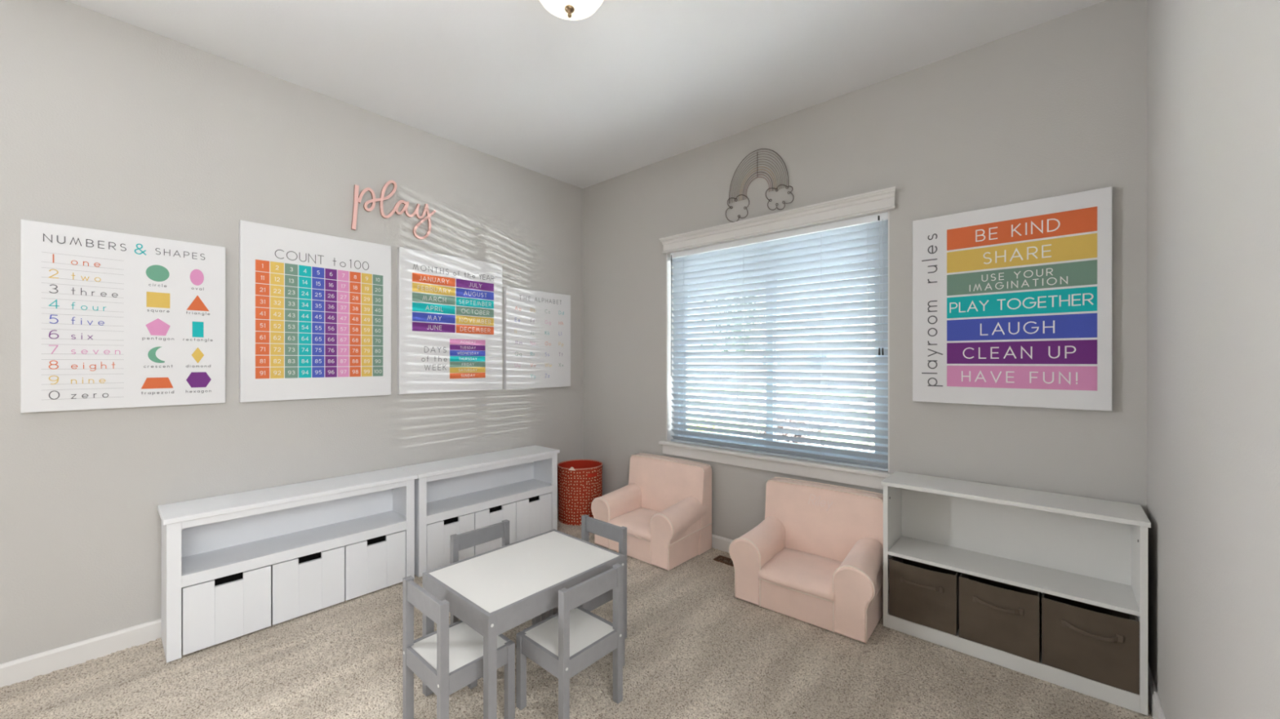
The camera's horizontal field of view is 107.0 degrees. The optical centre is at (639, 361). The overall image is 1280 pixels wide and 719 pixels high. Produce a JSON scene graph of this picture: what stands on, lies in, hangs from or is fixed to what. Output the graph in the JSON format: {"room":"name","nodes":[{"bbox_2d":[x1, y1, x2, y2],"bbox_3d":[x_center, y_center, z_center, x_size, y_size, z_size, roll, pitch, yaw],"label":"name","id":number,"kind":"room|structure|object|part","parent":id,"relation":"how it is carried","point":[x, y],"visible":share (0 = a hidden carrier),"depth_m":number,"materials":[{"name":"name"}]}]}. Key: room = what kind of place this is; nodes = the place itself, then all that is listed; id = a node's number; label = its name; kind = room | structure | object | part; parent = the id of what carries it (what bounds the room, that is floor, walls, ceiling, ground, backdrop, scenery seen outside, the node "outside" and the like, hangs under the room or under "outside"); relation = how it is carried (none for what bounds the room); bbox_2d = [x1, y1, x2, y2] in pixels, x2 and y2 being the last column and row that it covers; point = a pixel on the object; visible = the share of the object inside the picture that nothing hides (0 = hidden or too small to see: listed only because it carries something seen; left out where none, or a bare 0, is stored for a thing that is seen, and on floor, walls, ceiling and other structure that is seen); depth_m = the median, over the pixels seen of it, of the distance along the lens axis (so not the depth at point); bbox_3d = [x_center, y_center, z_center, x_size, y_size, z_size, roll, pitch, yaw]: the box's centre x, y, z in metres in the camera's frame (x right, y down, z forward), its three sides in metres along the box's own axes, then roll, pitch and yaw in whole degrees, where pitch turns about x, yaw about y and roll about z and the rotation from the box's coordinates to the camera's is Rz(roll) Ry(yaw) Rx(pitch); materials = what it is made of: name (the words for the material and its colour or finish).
{"room":"children's playroom","nodes":[
{"label":"children's playroom","id":0,"kind":"room"},
{"bbox_2d":[0,0,582,664],"bbox_3d":[-2.061,-0.117,2.418,0.160,2.940,4.560,0,0,41],"label":"wall","id":1,"kind":"structure","parent":0,"point":[108,123],"depth_m":2.23,"materials":[{"name":"grey paint"}]},
{"bbox_2d":[20,219,225,413],"bbox_3d":[-2.225,-0.177,2.083,0.036,0.757,0.606,0,0,41],"label":"canvas","id":2,"kind":"object","parent":1,"relation":"attached to","point":[109,320],"visible":1,"depth_m":2.03,"materials":[{"name":"white fabric"}]},
{"bbox_2d":[0,504,558,687],"bbox_3d":[-1.942,1.216,2.421,0.014,0.093,4.400,0,0,41],"label":"baseboard","id":3,"kind":"structure","parent":1,"relation":"attached to","point":[24,668],"depth_m":1.97,"materials":[{"name":"white paint"}]},
{"bbox_2d":[239,220,391,402],"bbox_3d":[-1.754,-0.249,2.617,0.036,0.904,0.708,0,0,41],"label":"canvas","id":4,"kind":"object","parent":1,"relation":"attached to","point":[315,308],"visible":1,"depth_m":2.56,"materials":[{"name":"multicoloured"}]},
{"bbox_2d":[351,180,435,239],"bbox_3d":[-1.498,-0.934,2.913,0.015,0.344,0.494,0,0,41],"label":"word sign","id":5,"kind":"object","parent":1,"relation":"attached to","point":[357,199],"visible":1,"depth_m":2.87,"materials":[{"name":"pink"}]},
{"bbox_3d":[-1.650,-0.892,2.743,0.012,0.261,0.038,0,0,41],"label":"letter stem","id":6,"kind":"part","parent":5,"relation":"part of","materials":[{"name":"pink"}]},
{"bbox_2d":[397,247,502,394],"bbox_3d":[-1.251,-0.251,3.187,0.036,0.907,0.720,0,0,41],"label":"canvas","id":7,"kind":"object","parent":1,"relation":"attached to","point":[450,308],"visible":1,"depth_m":3.13,"materials":[{"name":"white"}]},
{"bbox_2d":[503,286,570,390],"bbox_3d":[-0.789,-0.172,3.711,0.036,0.757,0.614,0,0,41],"label":"canvas","id":8,"kind":"object","parent":1,"relation":"attached to","point":[537,324],"visible":1,"depth_m":3.66,"materials":[{"name":"white fabric"}]},
{"bbox_2d":[0,515,1152,718],"bbox_3d":[-0.699,1.256,1.324,3.330,0.010,4.400,0,0,41],"label":"floor","id":9,"kind":"structure","parent":0,"point":[694,650],"depth_m":1.88,"materials":[{"name":"carpet"}]},
{"bbox_2d":[157,467,417,662],"bbox_3d":[-1.733,0.953,2.436,0.300,0.600,1.034,0,0,41],"label":"storage unit","id":10,"kind":"object","parent":9,"relation":"on","point":[234,564],"visible":0.98,"depth_m":2.32,"materials":[{"name":"white paint"}]},
{"bbox_3d":[-2.070,0.964,2.071,0.254,0.578,0.018,0,0,41],"label":"panel","id":11,"kind":"part","parent":10,"relation":"part of","materials":[{"name":"white paint"}]},
{"bbox_3d":[-1.934,1.123,2.205,0.220,0.240,0.289,0,0,41],"label":"drawer","id":12,"kind":"part","parent":10,"relation":"part of","materials":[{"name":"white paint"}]},
{"bbox_3d":[-1.732,1.123,2.435,0.220,0.240,0.289,0,0,41],"label":"drawer","id":13,"kind":"part","parent":10,"relation":"part of","materials":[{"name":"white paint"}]},
{"bbox_3d":[-1.834,0.954,2.525,0.006,0.558,0.976,0,0,41],"label":"panel","id":14,"kind":"part","parent":10,"relation":"part of","materials":[{"name":"white paint"}]},
{"bbox_2d":[181,510,404,575],"bbox_3d":[-1.739,0.918,2.442,0.247,0.020,0.976,0,0,41],"label":"shelf","id":15,"kind":"object","parent":10,"relation":"attached to","point":[371,524],"depth_m":2.42,"materials":[{"name":"white paint"}]},
{"bbox_3d":[-1.639,0.932,2.353,0.018,0.049,0.922,0,0,41],"label":"rail","id":16,"kind":"part","parent":10,"relation":"part of","materials":[{"name":"white paint"}]},
{"bbox_3d":[-1.639,0.692,2.353,0.018,0.033,0.922,0,0,41],"label":"rail","id":17,"kind":"part","parent":10,"relation":"part of","materials":[{"name":"white paint"}]},
{"bbox_3d":[-1.529,1.123,2.665,0.220,0.240,0.289,0,0,41],"label":"drawer","id":18,"kind":"part","parent":10,"relation":"part of","materials":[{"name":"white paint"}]},
{"bbox_3d":[-1.413,0.964,2.816,0.254,0.578,0.018,0,0,41],"label":"panel","id":19,"kind":"part","parent":10,"relation":"part of","materials":[{"name":"white paint"}]},
{"bbox_2d":[402,575,515,718],"bbox_3d":[-0.632,1.003,1.654,0.280,0.500,0.270,0,0,41],"label":"chair","id":20,"kind":"object","parent":9,"relation":"on","point":[447,660],"visible":0.88,"depth_m":1.60,"materials":[{"name":"grey paint"}]},
{"bbox_3d":[-0.806,1.003,1.648,0.026,0.500,0.028,0,0,41],"label":"post","id":21,"kind":"part","parent":20,"relation":"part of","materials":[{"name":"grey paint"}]},
{"bbox_3d":[-0.713,0.791,1.562,0.227,0.068,0.015,0,0,41],"label":"rail","id":22,"kind":"part","parent":20,"relation":"part of","materials":[{"name":"grey paint"}]},
{"bbox_3d":[-0.616,1.003,1.480,0.026,0.500,0.028,0,0,41],"label":"post","id":23,"kind":"part","parent":20,"relation":"part of","materials":[{"name":"grey paint"}]},
{"bbox_3d":[-0.632,0.993,1.654,0.249,0.009,0.237,0,0,41],"label":"seat","id":24,"kind":"part","parent":20,"relation":"part of","materials":[{"name":"white wood"}]},
{"bbox_3d":[-0.648,1.120,1.828,0.026,0.266,0.028,0,0,41],"label":"leg","id":25,"kind":"part","parent":20,"relation":"part of","materials":[{"name":"grey paint"}]},
{"bbox_3d":[-0.457,1.120,1.660,0.026,0.266,0.028,0,0,41],"label":"leg","id":26,"kind":"part","parent":20,"relation":"part of","materials":[{"name":"grey paint"}]},
{"bbox_2d":[397,444,559,577],"bbox_3d":[-1.047,0.953,3.214,0.300,0.600,1.034,0,0,41],"label":"storage unit","id":27,"kind":"object","parent":9,"relation":"on","point":[458,495],"visible":0.71,"depth_m":3.14,"materials":[{"name":"white paint"}]},
{"bbox_3d":[-1.384,0.964,2.848,0.254,0.578,0.018,0,0,41],"label":"panel","id":28,"kind":"part","parent":27,"relation":"part of","materials":[{"name":"white paint"}]},
{"bbox_3d":[-1.148,0.954,3.303,0.006,0.558,0.976,0,0,41],"label":"panel","id":29,"kind":"part","parent":27,"relation":"part of","materials":[{"name":"white paint"}]},
{"bbox_2d":[426,479,551,515],"bbox_3d":[-1.054,0.918,3.220,0.247,0.020,0.976,0,0,41],"label":"shelf","id":30,"kind":"object","parent":27,"relation":"attached to","point":[473,500],"depth_m":3.20,"materials":[{"name":"white paint"}]},
{"bbox_3d":[-0.953,0.932,3.131,0.018,0.049,0.922,0,0,41],"label":"rail","id":31,"kind":"part","parent":27,"relation":"part of","materials":[{"name":"white paint"}]},
{"bbox_3d":[-0.953,0.692,3.131,0.018,0.033,0.922,0,0,41],"label":"rail","id":32,"kind":"part","parent":27,"relation":"part of","materials":[{"name":"white paint"}]},
{"bbox_3d":[-0.727,0.964,3.594,0.254,0.578,0.018,0,0,41],"label":"panel","id":33,"kind":"part","parent":27,"relation":"part of","materials":[{"name":"white paint"}]},
{"bbox_2d":[449,519,540,678],"bbox_3d":[-0.630,1.003,2.067,0.270,0.500,0.280,0,0,41],"label":"chair","id":34,"kind":"object","parent":9,"relation":"on","point":[464,540],"visible":0.21,"depth_m":2.12,"materials":[{"name":"grey paint"}]},
{"bbox_3d":[-0.803,1.003,2.051,0.028,0.500,0.026,0,0,41],"label":"post","id":35,"kind":"part","parent":34,"relation":"part of","materials":[{"name":"grey paint"}]},
{"bbox_3d":[-0.721,0.791,2.148,0.015,0.068,0.227,0,0,41],"label":"rail","id":36,"kind":"part","parent":34,"relation":"part of","materials":[{"name":"grey paint"}]},
{"bbox_3d":[-0.635,1.003,2.241,0.028,0.500,0.026,0,0,41],"label":"post","id":37,"kind":"part","parent":34,"relation":"part of","materials":[{"name":"grey paint"}]},
{"bbox_3d":[-0.455,1.120,2.083,0.028,0.266,0.026,0,0,41],"label":"leg","id":38,"kind":"part","parent":34,"relation":"part of","materials":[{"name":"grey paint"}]},
{"bbox_2d":[422,528,624,718],"bbox_3d":[-0.442,1.026,1.871,0.465,0.454,0.624,0,0,41],"label":"table","id":39,"kind":"object","parent":9,"relation":"on","point":[495,592],"visible":0.84,"depth_m":1.75,"materials":[{"name":"white wood"}]},
{"bbox_3d":[-0.800,1.026,1.791,0.030,0.454,0.030,0,0,41],"label":"leg","id":40,"kind":"part","parent":39,"relation":"part of","materials":[{"name":"grey paint"}]},
{"bbox_3d":[-0.476,1.026,1.505,0.030,0.454,0.030,0,0,41],"label":"leg","id":41,"kind":"part","parent":39,"relation":"part of","materials":[{"name":"grey paint"}]},
{"bbox_3d":[-0.408,1.026,2.237,0.030,0.454,0.030,0,0,41],"label":"leg","id":42,"kind":"part","parent":39,"relation":"part of","materials":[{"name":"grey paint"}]},
{"bbox_3d":[-0.084,1.026,1.951,0.030,0.454,0.030,0,0,41],"label":"leg","id":43,"kind":"part","parent":39,"relation":"part of","materials":[{"name":"grey paint"}]},
{"bbox_2d":[515,563,622,718],"bbox_3d":[-0.256,1.003,1.733,0.270,0.500,0.280,0,0,41],"label":"chair","id":44,"kind":"object","parent":9,"relation":"on","point":[568,642],"visible":1,"depth_m":1.69,"materials":[{"name":"grey paint"}]},
{"bbox_3d":[-0.430,1.120,1.718,0.028,0.266,0.026,0,0,41],"label":"leg","id":45,"kind":"part","parent":44,"relation":"part of","materials":[{"name":"grey paint"}]},
{"bbox_3d":[-0.250,1.003,1.559,0.028,0.500,0.026,0,0,41],"label":"post","id":46,"kind":"part","parent":44,"relation":"part of","materials":[{"name":"grey paint"}]},
{"bbox_3d":[-0.256,0.993,1.734,0.237,0.009,0.249,0,0,41],"label":"seat","id":47,"kind":"part","parent":44,"relation":"part of","materials":[{"name":"white wood"}]},
{"bbox_3d":[-0.164,0.791,1.653,0.015,0.068,0.227,0,0,41],"label":"rail","id":48,"kind":"part","parent":44,"relation":"part of","materials":[{"name":"grey paint"}]},
{"bbox_3d":[-0.082,1.003,1.750,0.028,0.500,0.026,0,0,41],"label":"post","id":49,"kind":"part","parent":44,"relation":"part of","materials":[{"name":"grey paint"}]},
{"bbox_2d":[557,459,602,525],"bbox_3d":[-0.475,1.030,3.786,0.371,0.446,0.361,0,0,41],"label":"laundry hamper","id":50,"kind":"object","parent":9,"relation":"on","point":[580,482],"visible":0.88,"depth_m":3.64,"materials":[{"name":"red fabric"}]},
{"bbox_3d":[-0.364,0.873,3.644,0.083,0.027,0.015,0,0,-38],"label":"handle","id":51,"kind":"part","parent":50,"relation":"part of","materials":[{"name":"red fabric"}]},
{"bbox_2d":[541,514,626,639],"bbox_3d":[-0.252,1.003,2.141,0.280,0.500,0.270,0,0,41],"label":"chair","id":52,"kind":"object","parent":9,"relation":"on","point":[606,530],"visible":0.26,"depth_m":2.15,"materials":[{"name":"grey paint"}]},
{"bbox_3d":[-0.427,1.120,2.135,0.026,0.266,0.028,0,0,41],"label":"leg","id":53,"kind":"part","parent":52,"relation":"part of","materials":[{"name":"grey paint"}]},
{"bbox_3d":[-0.236,1.120,1.967,0.026,0.266,0.028,0,0,41],"label":"leg","id":54,"kind":"part","parent":52,"relation":"part of","materials":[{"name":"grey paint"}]},
{"bbox_3d":[-0.268,1.003,2.315,0.026,0.500,0.028,0,0,41],"label":"post","id":55,"kind":"part","parent":52,"relation":"part of","materials":[{"name":"grey paint"}]},
{"bbox_3d":[-0.171,0.791,2.233,0.227,0.068,0.015,0,0,41],"label":"rail","id":56,"kind":"part","parent":52,"relation":"part of","materials":[{"name":"grey paint"}]},
{"bbox_3d":[-0.077,1.003,2.147,0.026,0.500,0.028,0,0,41],"label":"post","id":57,"kind":"part","parent":52,"relation":"part of","materials":[{"name":"grey paint"}]},
{"bbox_2d":[591,453,711,571],"bbox_3d":[0.075,0.970,3.207,0.714,0.566,0.488,0,0,41],"label":"armchair","id":58,"kind":"object","parent":9,"relation":"on","point":[664,508],"visible":0.93,"depth_m":3.14,"materials":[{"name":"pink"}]},
{"bbox_3d":[-0.142,1.072,3.364,0.175,0.362,0.399,0,0,41],"label":"arm","id":59,"kind":"part","parent":58,"relation":"part of"},
{"bbox_2d":[608,506,660,541],"bbox_3d":[0.042,1.075,3.170,0.368,0.071,0.388,0,0,41],"label":"seat cushion","id":60,"kind":"object","parent":58,"relation":"on","point":[637,520],"depth_m":3.12,"materials":[{"name":"pink fabric"}]},
{"bbox_3d":[0.187,0.973,3.334,0.660,0.561,0.150,0,0,41],"label":"backrest","id":61,"kind":"part","parent":58,"relation":"part of","materials":[{"name":"pink fabric"}]},
{"bbox_3d":[0.258,1.072,3.012,0.175,0.362,0.399,0,0,41],"label":"arm","id":62,"kind":"part","parent":58,"relation":"part of"},
{"bbox_2d":[713,555,733,566],"bbox_3d":[0.591,1.254,2.935,0.270,0.011,0.078,0,0,41],"label":"floor vent","id":63,"kind":"object","parent":9,"relation":"in","point":[720,558],"visible":0.46,"depth_m":2.98,"materials":[{"name":"brown metal"}]},
{"bbox_2d":[728,476,883,644],"bbox_3d":[0.892,0.970,2.473,0.719,0.566,0.488,0,0,39],"label":"armchair","id":64,"kind":"object","parent":9,"relation":"on","point":[815,557],"visible":0.96,"depth_m":2.44,"materials":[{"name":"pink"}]},
{"bbox_3d":[0.668,1.072,2.624,0.175,0.362,0.399,0,0,39],"label":"arm","id":65,"kind":"part","parent":64,"relation":"part of"},
{"bbox_2d":[757,547,842,601],"bbox_3d":[0.861,1.075,2.435,0.373,0.071,0.388,0,0,39],"label":"seat cushion","id":66,"kind":"object","parent":64,"relation":"on","point":[808,573],"depth_m":2.38,"materials":[{"name":"pink fabric"}]},
{"bbox_3d":[1.000,0.973,2.604,0.633,0.561,0.150,0,0,39],"label":"backrest","id":67,"kind":"part","parent":64,"relation":"part of","materials":[{"name":"pink fabric"}]},
{"bbox_3d":[1.084,1.072,2.283,0.175,0.362,0.399,0,0,39],"label":"arm","id":68,"kind":"part","parent":64,"relation":"part of"},
{"bbox_2d":[881,471,1151,715],"bbox_3d":[1.560,0.910,2.057,0.872,0.686,0.280,0,0,41],"label":"shelf unit","id":69,"kind":"object","parent":9,"relation":"on","point":[1091,551],"visible":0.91,"depth_m":2.02,"materials":[{"name":"white laminate"}]},
{"bbox_3d":[1.248,0.919,2.338,0.020,0.668,0.272,0,0,41],"label":"panel","id":70,"kind":"part","parent":69,"relation":"part of","materials":[{"name":"white laminate"}]},
{"bbox_2d":[888,555,960,635],"bbox_3d":[1.345,1.060,2.224,0.266,0.261,0.280,0,0,41],"label":"fabric bin","id":71,"kind":"object","parent":69,"relation":"on","point":[923,594],"visible":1,"depth_m":2.14,"materials":[{"name":"brown fabric"}]},
{"bbox_3d":[1.259,1.004,2.126,0.140,0.018,0.021,0,0,41],"label":"handle","id":72,"kind":"part","parent":71,"relation":"part of","materials":[{"name":"brown fabric"}]},
{"bbox_2d":[959,573,1040,662],"bbox_3d":[1.551,1.060,2.042,0.266,0.261,0.280,0,0,41],"label":"fabric bin","id":73,"kind":"object","parent":69,"relation":"on","point":[1002,616],"visible":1,"depth_m":1.95,"materials":[{"name":"brown fabric"}]},
{"bbox_3d":[1.465,1.005,1.944,0.140,0.024,0.021,0,0,41],"label":"handle","id":74,"kind":"part","parent":73,"relation":"part of","materials":[{"name":"brown fabric"}]},
{"bbox_3d":[1.561,0.901,2.058,0.820,0.016,0.266,0,0,41],"label":"shelf","id":75,"kind":"part","parent":69,"relation":"part of","materials":[{"name":"white laminate"}]},
{"bbox_3d":[1.562,1.198,2.059,0.820,0.014,0.262,0,0,41],"label":"shelf","id":76,"kind":"part","parent":69,"relation":"part of","materials":[{"name":"white laminate"}]},
{"bbox_3d":[1.651,0.894,2.160,0.820,0.618,0.006,0,0,41],"label":"panel","id":77,"kind":"part","parent":69,"relation":"part of","materials":[{"name":"white laminate"}]},
{"bbox_2d":[1041,592,1139,694],"bbox_3d":[1.756,1.060,1.861,0.266,0.261,0.280,0,0,41],"label":"fabric bin","id":78,"kind":"object","parent":69,"relation":"on","point":[1099,644],"visible":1,"depth_m":1.77,"materials":[{"name":"brown fabric"}]},
{"bbox_3d":[1.676,1.007,1.759,0.140,0.030,0.021,0,0,41],"label":"handle","id":79,"kind":"part","parent":78,"relation":"part of","materials":[{"name":"brown fabric"}]},
{"bbox_3d":[1.878,0.919,1.782,0.020,0.668,0.272,0,0,41],"label":"panel","id":80,"kind":"part","parent":69,"relation":"part of","materials":[{"name":"white laminate"}]},
{"bbox_2d":[65,0,1106,188],"bbox_3d":[-0.699,-1.537,1.324,3.330,0.100,4.400,0,0,41],"label":"ceiling","id":81,"kind":"structure","parent":0,"point":[628,86],"depth_m":2.27,"materials":[{"name":"white paint"}]},
{"bbox_2d":[539,0,603,20],"bbox_3d":[-0.269,-1.399,1.808,0.304,0.173,0.304,0,0,41],"label":"ceiling light","id":82,"kind":"object","parent":81,"relation":"attached to","point":[571,10],"visible":1,"depth_m":1.81,"materials":[{"name":"white glass"}]},
{"bbox_2d":[582,0,1146,540],"bbox_3d":[0.809,-0.117,3.034,3.650,2.940,0.160,0,0,41],"label":"wall","id":83,"kind":"structure","parent":0,"point":[1058,106],"depth_m":2.36,"materials":[{"name":"grey paint"}]},
{"bbox_2d":[711,533,733,552],"bbox_3d":[0.751,1.216,2.969,3.302,0.093,0.014,0,0,41],"label":"baseboard","id":84,"kind":"structure","parent":83,"relation":"attached to","point":[719,543],"depth_m":3.15,"materials":[{"name":"white paint"}]},
{"bbox_2d":[725,148,793,222],"bbox_3d":[0.739,-1.117,2.970,0.469,0.425,0.006,0,0,41],"label":"rainbow","id":85,"kind":"object","parent":83,"relation":"attached to","point":[783,184],"visible":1,"depth_m":2.96,"materials":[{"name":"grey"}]},
{"bbox_2d":[658,186,895,489],"bbox_3d":[0.784,-0.111,3.015,1.569,1.571,0.202,0,0,41],"label":"window","id":86,"kind":"structure","parent":83,"relation":"in","point":[881,201],"depth_m":2.92,"materials":[{"name":"white paint"}]},
{"bbox_3d":[0.591,-0.103,3.284,0.752,1.308,0.022,0,0,41],"label":"sash","id":87,"kind":"part","parent":86,"relation":"part of","materials":[{"name":"blue plastic"}]},
{"bbox_3d":[0.762,0.597,2.997,1.562,0.023,0.118,0,0,41],"label":"sill","id":88,"kind":"part","parent":86,"relation":"part of","materials":[{"name":"white paint"}]},
{"bbox_3d":[0.740,-0.845,2.954,1.553,0.103,0.052,0,0,41],"label":"header trim","id":89,"kind":"part","parent":86,"relation":"part of","materials":[{"name":"white paint"}]},
{"bbox_2d":[670,212,888,471],"bbox_3d":[0.780,-0.104,2.997,1.452,1.374,0.067,0,0,41],"label":"window blind","id":90,"kind":"object","parent":86,"relation":"attached to","point":[864,240],"visible":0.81,"depth_m":2.89,"materials":[{"name":"white plastic"}]},
{"bbox_3d":[0.312,-0.082,3.385,0.001,1.310,0.002,0,0,41],"label":"ladder cord","id":91,"kind":"part","parent":90,"relation":"part of","materials":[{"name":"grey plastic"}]},
{"bbox_3d":[0.782,0.576,2.999,1.446,0.014,0.048,0,0,41],"label":"rail","id":92,"kind":"part","parent":90,"relation":"part of","materials":[{"name":"grey plastic"}]},
{"bbox_3d":[1.234,-0.082,2.572,0.001,1.310,0.002,0,0,41],"label":"ladder cord","id":93,"kind":"part","parent":90,"relation":"part of","materials":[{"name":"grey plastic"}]},
{"bbox_3d":[1.263,-0.082,2.604,0.001,1.310,0.002,0,0,41],"label":"ladder cord","id":94,"kind":"part","parent":90,"relation":"part of","materials":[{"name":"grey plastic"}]},
{"bbox_3d":[1.276,-0.412,2.523,0.002,0.690,0.003,0,0,41],"label":"lift cord","id":95,"kind":"part","parent":90,"relation":"part of","materials":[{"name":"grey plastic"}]},
{"bbox_3d":[1.288,-0.412,2.513,0.002,0.690,0.003,0,0,41],"label":"lift cord","id":96,"kind":"part","parent":90,"relation":"part of","materials":[{"name":"white fabric"}]},
{"bbox_3d":[0.829,-0.105,3.067,1.476,1.383,0.065,0,0,41],"label":"frame","id":97,"kind":"part","parent":86,"relation":"part of","materials":[{"name":"white plastic"}]},
{"bbox_3d":[1.079,-0.103,2.825,0.700,1.308,0.022,0,0,41],"label":"sash","id":98,"kind":"part","parent":86,"relation":"part of","materials":[{"name":"blue plastic"}]},
{"bbox_2d":[912,186,1112,411],"bbox_3d":[1.651,-0.254,2.161,0.714,0.909,0.036,0,0,41],"label":"canvas","id":99,"kind":"object","parent":83,"relation":"attached to","point":[1012,304],"visible":1,"depth_m":2.11,"materials":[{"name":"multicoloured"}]},
{"bbox_2d":[1146,0,1279,718],"bbox_3d":[0.557,-0.117,0.110,0.160,2.940,4.560,0,0,41],"label":"wall","id":100,"kind":"structure","parent":0,"point":[1213,66],"depth_m":1.06,"materials":[{"name":"grey paint"}]},
{"bbox_2d":[1147,661,1165,718],"bbox_3d":[1.322,1.216,1.109,0.014,0.093,2.050,0,0,41],"label":"baseboard","id":101,"kind":"structure","parent":100,"relation":"attached to","point":[1155,706],"depth_m":1.68,"materials":[{"name":"white paint"}]},
{"label":"outside","id":102,"kind":"structure","parent":0,"visible":0},
{"bbox_2d":[687,368,874,452],"bbox_3d":[29.322,1.733,37.888,120.000,0.200,89.840,0,0,41],"label":"ground concrete","id":103,"kind":"structure","parent":102,"point":[871,388],"depth_m":18.38,"materials":[{"name":"grey concrete"}]},
{"bbox_2d":[687,424,723,434],"bbox_3d":[0.725,1.332,6.961,1.163,0.820,1.089,0,0,-2],"label":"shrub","id":104,"kind":"object","parent":103,"relation":"on","point":[700,425],"visible":0.02,"depth_m":7.13,"materials":[{"name":"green plant"}]},
{"bbox_2d":[700,296,778,397],"bbox_3d":[3.648,-0.509,19.153,3.217,4.324,3.582,0,0,-28],"label":"young tree","id":105,"kind":"object","parent":103,"relation":"on","point":[748,296],"visible":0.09,"depth_m":18.85,"materials":[{"name":"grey plant"}]},
{"bbox_2d":[745,413,837,446],"bbox_3d":[2.300,1.260,7.401,1.513,0.896,1.362,0,0,41],"label":"shrub","id":106,"kind":"object","parent":103,"relation":"on","point":[778,420],"visible":0.12,"depth_m":7.21,"materials":[{"name":"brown plant"}]},
{"bbox_2d":[720,369,874,388],"bbox_3d":[16.640,1.033,26.379,28.200,1.200,0.120,0,0,41],"label":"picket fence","id":107,"kind":"object","parent":103,"relation":"on","point":[720,370],"visible":0.14,"depth_m":31.34,"materials":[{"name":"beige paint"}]},
{"bbox_3d":[16.640,0.583,26.379,28.200,0.100,0.060,0,0,41],"label":"rail","id":108,"kind":"part","parent":107,"relation":"part of","materials":[{"name":"beige paint"}]},
{"bbox_2d":[734,315,874,381],"bbox_3d":[17.316,-1.067,36.369,19.200,5.400,9.200,0,0,41],"label":"house","id":109,"kind":"structure","parent":103,"relation":"on","point":[866,316],"depth_m":35.16,"materials":[{"name":"beige"}]},
{"bbox_3d":[15.932,0.483,32.229,3.000,2.300,0.080,0,0,41],"label":"garage door","id":110,"kind":"part","parent":109,"relation":"part of","materials":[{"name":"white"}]},
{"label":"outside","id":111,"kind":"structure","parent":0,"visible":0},
{"bbox_2d":[687,417,874,445],"bbox_3d":[4.931,1.673,10.226,120.000,0.120,2.400,0,0,41],"label":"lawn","id":112,"kind":"structure","parent":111,"point":[689,418],"depth_m":10.94,"materials":[{"name":"green plant"}]},
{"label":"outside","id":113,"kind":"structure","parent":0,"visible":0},
{"bbox_2d":[687,382,874,396],"bbox_3d":[14.719,1.668,21.327,120.000,0.130,8.000,0,0,41],"label":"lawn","id":114,"kind":"structure","parent":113,"point":[821,393],"depth_m":24.77,"materials":[{"name":"green plant"}]},
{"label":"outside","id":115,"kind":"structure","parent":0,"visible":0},
{"bbox_2d":[687,400,874,420],"bbox_3d":[7.774,1.668,13.451,120.000,0.130,2.000,0,0,41],"label":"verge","id":116,"kind":"structure","parent":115,"point":[687,400],"depth_m":15.98,"materials":[{"name":"green plant"}]}
]}

